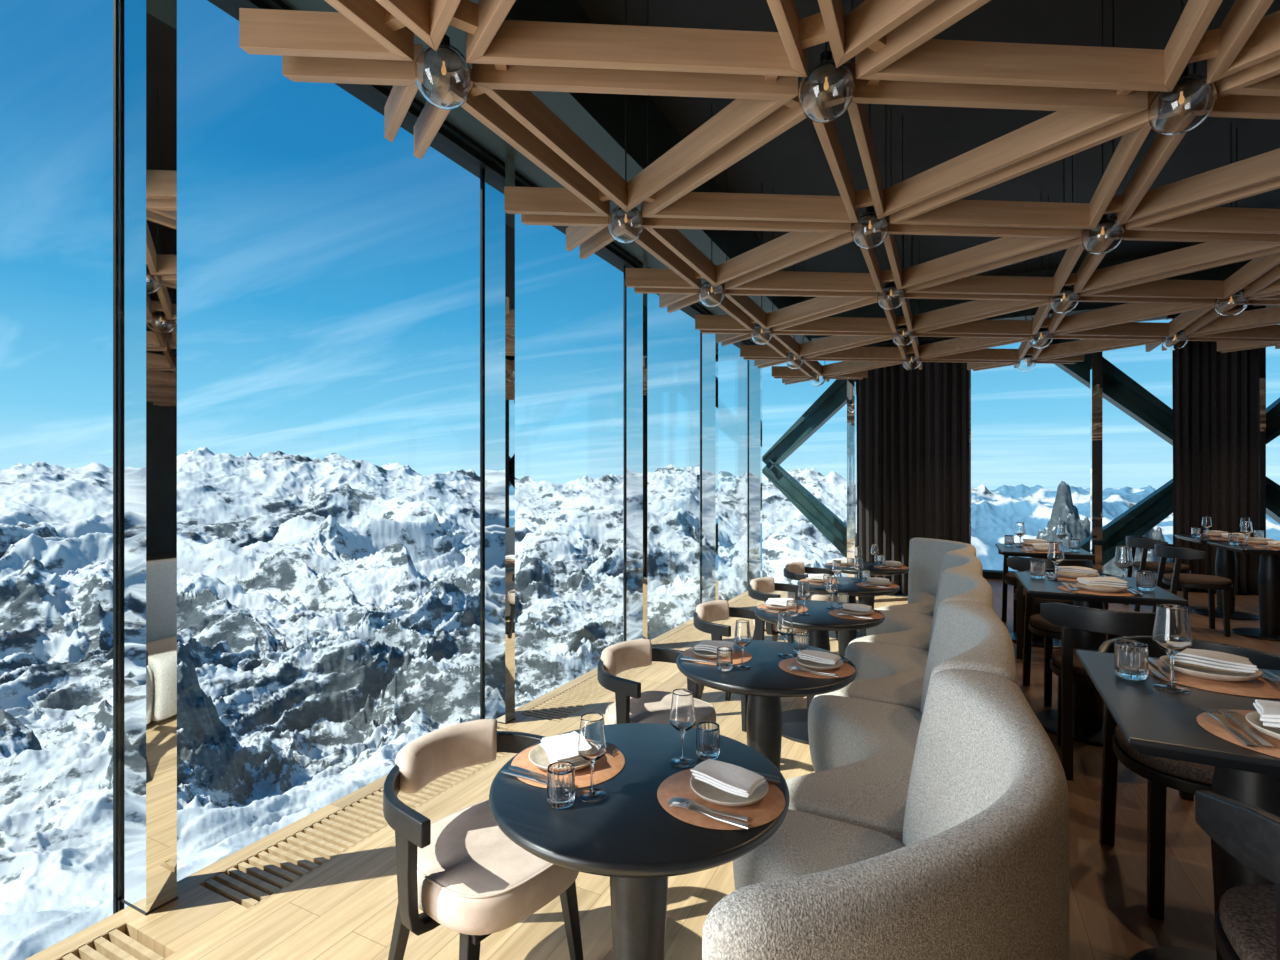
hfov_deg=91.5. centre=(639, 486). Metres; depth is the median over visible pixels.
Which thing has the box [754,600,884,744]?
round table
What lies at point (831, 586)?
wine glass
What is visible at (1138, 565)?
seat cushion
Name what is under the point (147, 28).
window mullion
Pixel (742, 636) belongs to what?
wine glass
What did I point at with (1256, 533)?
water glass
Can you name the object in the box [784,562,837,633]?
armchair
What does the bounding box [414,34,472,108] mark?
globe pendant
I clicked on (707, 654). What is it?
plate
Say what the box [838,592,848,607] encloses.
water glass
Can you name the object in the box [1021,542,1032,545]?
plate
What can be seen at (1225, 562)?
rectangular table
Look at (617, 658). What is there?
cushion
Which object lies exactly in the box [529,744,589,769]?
plate
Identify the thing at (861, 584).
placemat
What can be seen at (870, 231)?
globe pendant
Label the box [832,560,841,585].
wine glass
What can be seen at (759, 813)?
placemat
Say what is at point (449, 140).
trim
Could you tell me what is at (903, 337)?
globe pendant
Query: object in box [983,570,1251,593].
trim
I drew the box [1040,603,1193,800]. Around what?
dining chair
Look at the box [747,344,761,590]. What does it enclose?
window mullion
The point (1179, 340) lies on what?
globe pendant
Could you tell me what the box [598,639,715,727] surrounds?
armchair
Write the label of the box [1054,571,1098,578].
plate
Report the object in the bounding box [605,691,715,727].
seat cushion
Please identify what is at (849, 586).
round table
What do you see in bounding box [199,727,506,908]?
floor vent
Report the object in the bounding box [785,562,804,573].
cushion
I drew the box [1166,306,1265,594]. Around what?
curtain
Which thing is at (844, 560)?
napkin
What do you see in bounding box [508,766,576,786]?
table knife
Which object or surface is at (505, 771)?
table knife
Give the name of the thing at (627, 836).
round table
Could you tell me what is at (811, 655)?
napkin
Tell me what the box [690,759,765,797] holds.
napkin
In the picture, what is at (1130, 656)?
water glass
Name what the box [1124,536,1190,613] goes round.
dining chair
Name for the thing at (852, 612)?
plate
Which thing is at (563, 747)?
napkin
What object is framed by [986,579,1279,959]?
floor
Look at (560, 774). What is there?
water glass
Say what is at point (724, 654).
water glass
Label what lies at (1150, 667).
table knife
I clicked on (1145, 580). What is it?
water glass
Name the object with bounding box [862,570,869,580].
water glass
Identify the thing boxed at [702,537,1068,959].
sofa
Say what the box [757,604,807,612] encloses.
placemat
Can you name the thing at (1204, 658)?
napkin
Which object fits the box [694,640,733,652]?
napkin
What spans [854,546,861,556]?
wine glass
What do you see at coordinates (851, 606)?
napkin
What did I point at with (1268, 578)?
rectangular table
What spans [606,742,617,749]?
fork
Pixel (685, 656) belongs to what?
table knife
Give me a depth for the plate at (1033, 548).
4.80 m
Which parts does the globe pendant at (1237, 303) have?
glass globe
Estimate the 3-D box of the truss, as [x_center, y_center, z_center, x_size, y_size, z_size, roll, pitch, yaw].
[6.225,-0.374,8.752,9.205,6.007,0.260,0,0,27]
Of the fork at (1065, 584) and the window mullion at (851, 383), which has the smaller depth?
the fork at (1065, 584)
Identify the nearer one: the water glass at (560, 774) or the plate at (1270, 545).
the water glass at (560, 774)
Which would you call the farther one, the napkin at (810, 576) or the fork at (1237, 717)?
the napkin at (810, 576)
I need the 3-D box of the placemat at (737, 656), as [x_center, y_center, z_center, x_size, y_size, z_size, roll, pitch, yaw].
[0.366,0.798,2.963,0.328,0.003,0.328,0,0,-42]
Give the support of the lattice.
hanging from the ceiling at (794, 162)
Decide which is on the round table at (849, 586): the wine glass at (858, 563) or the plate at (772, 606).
the wine glass at (858, 563)
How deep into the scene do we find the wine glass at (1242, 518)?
5.99 m
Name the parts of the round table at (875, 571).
plate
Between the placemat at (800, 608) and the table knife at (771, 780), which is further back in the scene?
the placemat at (800, 608)
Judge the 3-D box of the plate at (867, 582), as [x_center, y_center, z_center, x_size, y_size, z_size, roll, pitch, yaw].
[1.938,0.784,5.069,0.203,0.024,0.203,0,0,27]
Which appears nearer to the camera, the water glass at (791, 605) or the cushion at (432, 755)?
the cushion at (432, 755)
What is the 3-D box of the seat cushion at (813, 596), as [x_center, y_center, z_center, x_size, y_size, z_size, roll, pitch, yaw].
[1.822,1.143,6.534,0.492,0.124,0.472,0,0,40]
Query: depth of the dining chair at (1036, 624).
3.63 m
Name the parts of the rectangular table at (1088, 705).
plate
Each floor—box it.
[25,591,907,959]
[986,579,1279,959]
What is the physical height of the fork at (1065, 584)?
0.013 m
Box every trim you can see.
[207,0,1272,348]
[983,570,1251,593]
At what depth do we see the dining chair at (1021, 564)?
4.53 m
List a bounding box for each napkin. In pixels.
[540,731,582,762]
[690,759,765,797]
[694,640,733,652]
[765,598,793,605]
[797,650,840,664]
[808,574,822,578]
[833,558,846,562]
[842,603,871,611]
[867,577,889,582]
[882,561,900,564]
[1022,539,1046,542]
[1032,543,1048,547]
[1057,566,1097,573]
[1077,577,1127,587]
[1166,648,1258,672]
[1207,530,1227,533]
[1221,533,1248,536]
[1245,537,1273,541]
[1253,699,1279,727]
[1267,541,1279,544]
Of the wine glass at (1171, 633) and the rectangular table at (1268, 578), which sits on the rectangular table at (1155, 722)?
the wine glass at (1171, 633)
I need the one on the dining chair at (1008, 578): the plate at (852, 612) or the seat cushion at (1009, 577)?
the seat cushion at (1009, 577)
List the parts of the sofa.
seat, seat, seat, backrest, seat, seat, backrest, backrest, backrest, backrest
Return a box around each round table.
[489,723,789,959]
[676,640,856,770]
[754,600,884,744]
[797,577,899,656]
[825,562,909,639]
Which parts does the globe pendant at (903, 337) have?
glass globe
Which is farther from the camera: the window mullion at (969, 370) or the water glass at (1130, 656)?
the window mullion at (969, 370)
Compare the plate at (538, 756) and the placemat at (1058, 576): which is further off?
the placemat at (1058, 576)
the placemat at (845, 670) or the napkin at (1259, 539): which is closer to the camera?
the placemat at (845, 670)
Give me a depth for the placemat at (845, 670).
2.71 m
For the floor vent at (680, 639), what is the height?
0.119 m
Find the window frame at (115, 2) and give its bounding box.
[113,0,118,913]
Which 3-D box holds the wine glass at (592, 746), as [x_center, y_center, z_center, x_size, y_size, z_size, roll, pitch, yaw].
[-0.124,0.697,1.615,0.077,0.205,0.077,0,0,-32]
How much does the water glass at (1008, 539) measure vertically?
0.092 m
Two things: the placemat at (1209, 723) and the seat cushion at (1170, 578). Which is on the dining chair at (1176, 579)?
the seat cushion at (1170, 578)
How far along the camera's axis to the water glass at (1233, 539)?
5.39 m
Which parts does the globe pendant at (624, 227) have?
glass globe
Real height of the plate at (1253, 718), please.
0.024 m
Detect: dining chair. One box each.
[998,543,1021,631]
[1007,556,1092,659]
[1020,569,1122,706]
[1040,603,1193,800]
[1097,636,1279,920]
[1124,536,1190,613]
[1152,544,1232,636]
[1195,790,1279,959]
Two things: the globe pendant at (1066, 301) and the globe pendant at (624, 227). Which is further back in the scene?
the globe pendant at (1066, 301)
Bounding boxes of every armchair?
[383,719,583,959]
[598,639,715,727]
[694,600,764,731]
[748,577,806,642]
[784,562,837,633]
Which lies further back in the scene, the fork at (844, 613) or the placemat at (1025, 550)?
the placemat at (1025, 550)
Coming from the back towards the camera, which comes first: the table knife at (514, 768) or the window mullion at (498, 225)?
the window mullion at (498, 225)
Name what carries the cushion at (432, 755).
on the armchair at (466, 877)
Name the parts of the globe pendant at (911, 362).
glass globe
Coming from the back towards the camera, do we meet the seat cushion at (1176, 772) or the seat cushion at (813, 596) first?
the seat cushion at (813, 596)
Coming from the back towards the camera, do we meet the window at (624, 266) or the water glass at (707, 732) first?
the window at (624, 266)
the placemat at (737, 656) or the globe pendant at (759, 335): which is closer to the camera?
the placemat at (737, 656)
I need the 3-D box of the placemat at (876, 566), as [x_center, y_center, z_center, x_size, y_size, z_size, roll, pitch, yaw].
[2.502,0.798,6.217,0.328,0.003,0.328,0,0,-29]
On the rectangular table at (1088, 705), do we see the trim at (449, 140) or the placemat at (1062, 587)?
the placemat at (1062, 587)
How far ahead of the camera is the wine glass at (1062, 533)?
4.92 m
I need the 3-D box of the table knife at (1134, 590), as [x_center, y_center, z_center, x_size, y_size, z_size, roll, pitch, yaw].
[2.338,0.491,2.941,0.017,0.006,0.227,0,0,27]
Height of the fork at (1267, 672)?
0.013 m
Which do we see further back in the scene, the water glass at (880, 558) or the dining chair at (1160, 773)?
the water glass at (880, 558)
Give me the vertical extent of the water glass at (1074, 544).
0.092 m
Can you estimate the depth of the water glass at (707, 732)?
1.82 m
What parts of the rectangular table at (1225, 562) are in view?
plate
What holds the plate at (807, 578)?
on the placemat at (802, 579)
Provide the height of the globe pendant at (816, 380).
1.455 m
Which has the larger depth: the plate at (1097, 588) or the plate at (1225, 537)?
the plate at (1225, 537)
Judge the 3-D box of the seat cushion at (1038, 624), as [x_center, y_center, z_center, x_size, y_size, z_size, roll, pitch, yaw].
[2.532,0.798,3.643,0.432,0.054,0.432,0,0,23]
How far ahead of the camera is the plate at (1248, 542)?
5.38 m
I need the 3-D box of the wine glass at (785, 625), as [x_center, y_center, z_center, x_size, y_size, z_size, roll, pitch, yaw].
[0.689,0.697,2.962,0.077,0.205,0.077,0,0,10]
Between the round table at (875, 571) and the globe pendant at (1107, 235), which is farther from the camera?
the round table at (875, 571)
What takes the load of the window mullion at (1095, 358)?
on the floor at (1109, 918)
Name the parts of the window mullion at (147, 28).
plate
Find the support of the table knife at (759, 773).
on the placemat at (759, 813)
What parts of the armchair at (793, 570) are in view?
arm rail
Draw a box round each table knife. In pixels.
[501,769,546,784]
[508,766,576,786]
[680,658,716,663]
[684,656,716,661]
[753,771,779,779]
[764,777,779,783]
[1129,588,1143,595]
[1148,657,1177,680]
[1148,663,1166,678]
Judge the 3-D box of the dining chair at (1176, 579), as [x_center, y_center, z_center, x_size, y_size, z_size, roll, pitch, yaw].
[4.815,0.882,5.443,0.506,0.738,0.536,0,0,20]
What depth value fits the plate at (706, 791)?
1.59 m
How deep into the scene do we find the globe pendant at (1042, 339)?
5.74 m
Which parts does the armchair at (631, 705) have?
arm post, arm rail, arm post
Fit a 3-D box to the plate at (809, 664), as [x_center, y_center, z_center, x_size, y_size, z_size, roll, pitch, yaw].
[0.798,0.784,2.776,0.203,0.024,0.203,0,0,27]
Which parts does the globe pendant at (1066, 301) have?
glass globe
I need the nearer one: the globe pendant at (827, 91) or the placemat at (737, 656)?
the globe pendant at (827, 91)
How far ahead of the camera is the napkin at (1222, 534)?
5.92 m
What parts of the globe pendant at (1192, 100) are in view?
glass globe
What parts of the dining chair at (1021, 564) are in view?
leg, leg, seat frame, rail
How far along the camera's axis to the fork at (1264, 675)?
1.55 m
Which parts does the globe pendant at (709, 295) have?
glass globe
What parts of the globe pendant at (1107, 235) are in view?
glass globe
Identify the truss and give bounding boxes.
[762,339,1279,565]
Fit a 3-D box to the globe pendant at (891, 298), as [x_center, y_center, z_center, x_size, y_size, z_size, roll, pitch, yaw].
[1.827,-2.018,4.543,0.189,1.455,0.189,0,0,30]
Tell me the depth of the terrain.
2305.95 m
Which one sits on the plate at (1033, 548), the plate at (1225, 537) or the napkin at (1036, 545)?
the napkin at (1036, 545)
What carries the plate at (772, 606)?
on the placemat at (800, 608)
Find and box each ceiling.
[281,0,1251,344]
[576,0,1279,299]
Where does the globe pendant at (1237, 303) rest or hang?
hanging from the ceiling at (794, 162)
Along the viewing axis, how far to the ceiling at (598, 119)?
4.24 m
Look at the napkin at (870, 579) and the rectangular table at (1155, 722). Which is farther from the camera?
the napkin at (870, 579)
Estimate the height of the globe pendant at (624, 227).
1.455 m
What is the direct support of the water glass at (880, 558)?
on the round table at (875, 571)
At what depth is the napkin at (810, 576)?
5.23 m
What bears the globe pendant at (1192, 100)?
hanging from the ceiling at (794, 162)
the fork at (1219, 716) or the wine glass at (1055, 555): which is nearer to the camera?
the fork at (1219, 716)
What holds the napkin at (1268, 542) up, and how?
on the plate at (1270, 545)
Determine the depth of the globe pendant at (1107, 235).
3.39 m
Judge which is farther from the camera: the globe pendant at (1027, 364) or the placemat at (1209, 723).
the globe pendant at (1027, 364)
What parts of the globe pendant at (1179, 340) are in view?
glass globe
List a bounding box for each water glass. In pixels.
[547,761,574,808]
[696,721,719,759]
[717,647,732,670]
[786,600,797,616]
[794,632,808,652]
[823,574,831,585]
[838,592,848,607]
[847,558,853,567]
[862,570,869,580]
[877,555,884,564]
[1004,535,1013,546]
[1030,561,1044,578]
[1069,539,1079,550]
[1114,639,1147,680]
[1136,570,1154,590]
[1191,527,1200,536]
[1228,534,1238,544]
[1253,530,1263,537]
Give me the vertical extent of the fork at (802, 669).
0.013 m
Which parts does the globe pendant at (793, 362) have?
glass globe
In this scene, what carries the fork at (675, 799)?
on the placemat at (759, 813)
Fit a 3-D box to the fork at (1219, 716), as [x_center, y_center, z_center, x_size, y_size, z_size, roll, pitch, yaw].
[1.203,0.486,1.278,0.028,0.013,0.202,0,0,23]
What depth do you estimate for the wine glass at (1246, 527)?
5.31 m
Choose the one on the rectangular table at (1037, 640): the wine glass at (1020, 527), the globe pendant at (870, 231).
the wine glass at (1020, 527)
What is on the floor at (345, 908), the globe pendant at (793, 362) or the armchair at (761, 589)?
the armchair at (761, 589)
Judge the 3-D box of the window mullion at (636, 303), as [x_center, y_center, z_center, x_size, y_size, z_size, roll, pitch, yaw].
[-0.043,-0.270,5.994,0.213,3.840,0.106,0,0,27]
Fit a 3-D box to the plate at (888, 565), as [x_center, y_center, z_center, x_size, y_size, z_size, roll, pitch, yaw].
[2.517,0.784,6.228,0.203,0.024,0.203,0,0,27]
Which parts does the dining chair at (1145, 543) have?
leg, leg, rail, seat frame, leg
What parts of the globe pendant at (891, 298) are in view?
glass globe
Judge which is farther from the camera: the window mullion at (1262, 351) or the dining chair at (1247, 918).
the window mullion at (1262, 351)
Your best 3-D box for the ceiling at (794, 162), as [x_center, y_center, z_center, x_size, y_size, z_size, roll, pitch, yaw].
[3.764,-2.850,1.341,11.260,0.200,14.960,0,0,27]
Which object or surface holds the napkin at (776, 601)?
on the plate at (772, 606)
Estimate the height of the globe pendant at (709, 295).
1.455 m
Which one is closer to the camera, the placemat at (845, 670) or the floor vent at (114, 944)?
the floor vent at (114, 944)
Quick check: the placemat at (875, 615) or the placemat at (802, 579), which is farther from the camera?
the placemat at (802, 579)
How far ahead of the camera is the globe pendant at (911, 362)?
6.84 m
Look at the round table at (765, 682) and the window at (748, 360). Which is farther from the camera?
the window at (748, 360)
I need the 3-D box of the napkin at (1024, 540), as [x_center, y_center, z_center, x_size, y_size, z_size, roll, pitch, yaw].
[3.330,0.455,5.266,0.177,0.035,0.118,0,0,37]
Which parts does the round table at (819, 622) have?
plate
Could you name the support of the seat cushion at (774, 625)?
on the armchair at (761, 589)
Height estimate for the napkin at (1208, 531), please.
0.035 m
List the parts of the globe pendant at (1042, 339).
glass globe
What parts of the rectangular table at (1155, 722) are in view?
plate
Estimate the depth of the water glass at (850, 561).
6.15 m
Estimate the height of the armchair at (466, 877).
0.741 m
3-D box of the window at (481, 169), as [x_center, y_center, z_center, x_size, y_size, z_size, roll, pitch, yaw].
[-1.461,-0.240,3.346,0.024,3.780,2.035,0,0,27]
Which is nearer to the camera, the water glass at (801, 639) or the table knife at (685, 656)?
the table knife at (685, 656)
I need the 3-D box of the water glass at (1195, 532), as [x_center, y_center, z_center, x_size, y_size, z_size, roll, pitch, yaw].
[5.572,0.453,6.256,0.070,0.092,0.069,0,0,35]
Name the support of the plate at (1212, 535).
on the placemat
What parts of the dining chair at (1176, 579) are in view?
leg, leg, rail, seat frame, leg, leg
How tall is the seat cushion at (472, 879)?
0.124 m
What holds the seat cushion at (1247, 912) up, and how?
on the dining chair at (1247, 918)
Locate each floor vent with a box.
[56,923,173,959]
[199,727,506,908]
[522,661,658,721]
[652,617,733,649]
[729,591,776,608]
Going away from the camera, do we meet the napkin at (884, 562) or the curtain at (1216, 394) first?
the napkin at (884, 562)
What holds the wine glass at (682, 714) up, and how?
on the round table at (627, 836)
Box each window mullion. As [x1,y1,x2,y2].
[119,0,177,914]
[483,152,515,723]
[623,256,646,641]
[702,310,717,602]
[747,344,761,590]
[847,379,855,576]
[969,370,970,543]
[1090,352,1101,572]
[1251,305,1265,555]
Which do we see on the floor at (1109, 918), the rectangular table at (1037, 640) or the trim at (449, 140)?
the rectangular table at (1037, 640)
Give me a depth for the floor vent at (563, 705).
4.58 m
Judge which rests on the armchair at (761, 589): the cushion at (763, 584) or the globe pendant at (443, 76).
the cushion at (763, 584)
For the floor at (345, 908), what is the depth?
2.30 m
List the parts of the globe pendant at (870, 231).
glass globe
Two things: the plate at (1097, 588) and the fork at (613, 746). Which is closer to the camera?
the fork at (613, 746)
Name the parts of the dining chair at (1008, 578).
leg, seat frame, leg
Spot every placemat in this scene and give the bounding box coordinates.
[511,744,624,787]
[657,768,784,829]
[682,648,751,664]
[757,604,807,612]
[778,657,854,678]
[799,579,839,584]
[829,609,883,619]
[856,582,898,588]
[874,565,908,568]
[1020,549,1067,552]
[1045,574,1102,581]
[1057,585,1138,595]
[1148,660,1279,698]
[1197,710,1279,757]
[1254,546,1279,549]
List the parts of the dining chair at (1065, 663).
leg, leg, seat frame, rail, leg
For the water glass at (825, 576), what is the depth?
5.01 m
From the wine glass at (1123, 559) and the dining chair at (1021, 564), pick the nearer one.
the wine glass at (1123, 559)
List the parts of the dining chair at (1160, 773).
leg, leg, seat frame, rail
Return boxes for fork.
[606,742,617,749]
[607,746,616,754]
[667,797,748,820]
[669,801,749,828]
[787,666,835,674]
[789,668,838,676]
[839,613,872,618]
[1060,583,1074,590]
[1068,583,1078,590]
[1198,708,1258,746]
[1216,709,1274,747]
[1259,669,1279,689]
[1260,669,1279,679]
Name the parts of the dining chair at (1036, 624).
leg, leg, rail, seat frame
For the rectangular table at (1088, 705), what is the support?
on the floor at (1109, 918)
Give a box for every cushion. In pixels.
[395,719,496,793]
[417,801,578,934]
[601,639,651,675]
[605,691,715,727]
[696,600,728,621]
[750,577,774,592]
[753,619,806,632]
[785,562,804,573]
[788,591,837,601]
[1005,573,1016,581]
[1015,587,1072,601]
[1030,614,1116,636]
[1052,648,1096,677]
[1115,725,1214,784]
[1133,561,1189,570]
[1163,573,1231,584]
[1219,884,1276,959]
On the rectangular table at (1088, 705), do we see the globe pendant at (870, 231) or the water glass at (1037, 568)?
the water glass at (1037, 568)
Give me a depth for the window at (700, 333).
7.80 m
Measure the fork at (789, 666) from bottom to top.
0.013 m
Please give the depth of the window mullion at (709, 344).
7.76 m
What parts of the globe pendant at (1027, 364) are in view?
glass globe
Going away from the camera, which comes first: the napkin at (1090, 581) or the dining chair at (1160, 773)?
the dining chair at (1160, 773)
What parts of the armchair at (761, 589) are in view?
arm post, arm rail, leg, leg, arm post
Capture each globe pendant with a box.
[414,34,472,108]
[608,0,643,242]
[698,103,724,306]
[751,183,771,344]
[786,264,802,368]
[798,42,854,122]
[810,335,824,385]
[851,104,888,248]
[877,110,904,309]
[892,235,914,346]
[902,239,920,369]
[1016,260,1035,371]
[1029,192,1052,347]
[1049,158,1079,312]
[1082,0,1123,253]
[1148,0,1216,135]
[1162,241,1187,349]
[1214,123,1248,315]
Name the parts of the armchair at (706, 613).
leg, arm post, arm rail, leg, leg, arm post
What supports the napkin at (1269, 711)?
on the plate at (1253, 718)
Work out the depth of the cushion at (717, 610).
4.40 m
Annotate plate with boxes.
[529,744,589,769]
[690,771,768,805]
[692,648,734,658]
[764,603,785,609]
[796,657,842,669]
[806,577,822,582]
[841,607,873,615]
[865,581,891,585]
[882,563,902,567]
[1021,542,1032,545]
[1031,547,1047,551]
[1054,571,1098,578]
[1076,582,1128,592]
[1159,655,1262,681]
[1202,533,1221,536]
[1221,536,1245,539]
[1242,540,1267,544]
[1245,711,1279,739]
[1267,544,1279,548]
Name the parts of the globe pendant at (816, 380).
glass globe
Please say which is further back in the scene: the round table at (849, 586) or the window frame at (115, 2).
the round table at (849, 586)
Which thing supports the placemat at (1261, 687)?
on the rectangular table at (1155, 722)
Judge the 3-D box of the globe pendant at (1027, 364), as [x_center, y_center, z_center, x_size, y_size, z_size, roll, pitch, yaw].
[4.316,-2.018,6.980,0.189,1.455,0.189,0,0,-7]
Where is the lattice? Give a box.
[239,0,1279,384]
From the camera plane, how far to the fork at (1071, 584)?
3.06 m
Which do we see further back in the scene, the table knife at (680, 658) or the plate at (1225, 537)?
the plate at (1225, 537)
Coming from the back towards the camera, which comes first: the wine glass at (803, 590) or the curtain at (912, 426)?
the curtain at (912, 426)
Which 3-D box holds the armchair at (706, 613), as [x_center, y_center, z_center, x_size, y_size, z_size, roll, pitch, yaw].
[0.650,1.183,4.254,0.556,0.741,0.600,0,0,39]
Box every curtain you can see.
[856,337,968,595]
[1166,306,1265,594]
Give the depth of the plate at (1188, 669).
1.62 m
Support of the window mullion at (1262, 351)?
on the floor at (1109, 918)
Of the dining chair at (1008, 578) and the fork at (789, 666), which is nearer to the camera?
the fork at (789, 666)
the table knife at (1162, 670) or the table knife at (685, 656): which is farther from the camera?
the table knife at (685, 656)
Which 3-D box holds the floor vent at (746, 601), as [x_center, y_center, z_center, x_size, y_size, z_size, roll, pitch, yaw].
[1.543,1.611,8.631,0.324,0.119,1.793,0,0,27]
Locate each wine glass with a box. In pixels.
[577,713,606,802]
[669,689,695,767]
[734,620,750,669]
[777,611,792,656]
[798,581,809,615]
[826,577,837,608]
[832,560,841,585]
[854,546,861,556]
[854,557,862,581]
[871,545,878,564]
[1015,522,1025,547]
[1047,542,1063,581]
[1056,524,1067,549]
[1114,546,1132,587]
[1152,604,1192,692]
[1202,517,1211,537]
[1240,517,1249,526]
[1241,521,1252,545]
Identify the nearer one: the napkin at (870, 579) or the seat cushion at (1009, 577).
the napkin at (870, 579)
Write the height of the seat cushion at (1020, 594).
0.054 m
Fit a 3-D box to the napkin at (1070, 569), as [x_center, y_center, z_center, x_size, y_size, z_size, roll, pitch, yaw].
[2.400,0.455,3.433,0.177,0.035,0.118,0,0,26]
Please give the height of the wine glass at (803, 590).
0.205 m
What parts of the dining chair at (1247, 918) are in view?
seat frame, rail, leg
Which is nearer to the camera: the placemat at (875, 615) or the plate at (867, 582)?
the placemat at (875, 615)
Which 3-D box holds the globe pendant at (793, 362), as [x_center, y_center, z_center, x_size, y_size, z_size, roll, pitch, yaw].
[1.688,-2.018,6.819,0.189,1.455,0.189,0,0,-43]
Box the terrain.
[0,447,1279,959]
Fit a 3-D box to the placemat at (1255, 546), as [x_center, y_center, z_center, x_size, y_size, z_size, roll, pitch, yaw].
[5.207,0.498,5.064,0.328,0.003,0.328,0,0,-14]
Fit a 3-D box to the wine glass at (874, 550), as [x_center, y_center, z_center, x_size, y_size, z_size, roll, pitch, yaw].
[2.415,0.697,6.417,0.077,0.205,0.077,0,0,-24]
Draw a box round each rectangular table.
[995,543,1095,648]
[1014,571,1187,746]
[1076,650,1279,959]
[1174,535,1259,619]
[1207,542,1279,641]
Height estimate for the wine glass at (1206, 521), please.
0.205 m
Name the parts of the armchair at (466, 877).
leg, arm post, arm rail, leg, seat frame, leg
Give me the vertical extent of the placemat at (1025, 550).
0.003 m
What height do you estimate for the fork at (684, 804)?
0.013 m
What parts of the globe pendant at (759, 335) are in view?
glass globe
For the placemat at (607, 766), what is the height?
0.003 m
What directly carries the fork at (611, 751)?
on the placemat at (607, 766)
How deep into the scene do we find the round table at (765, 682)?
2.78 m

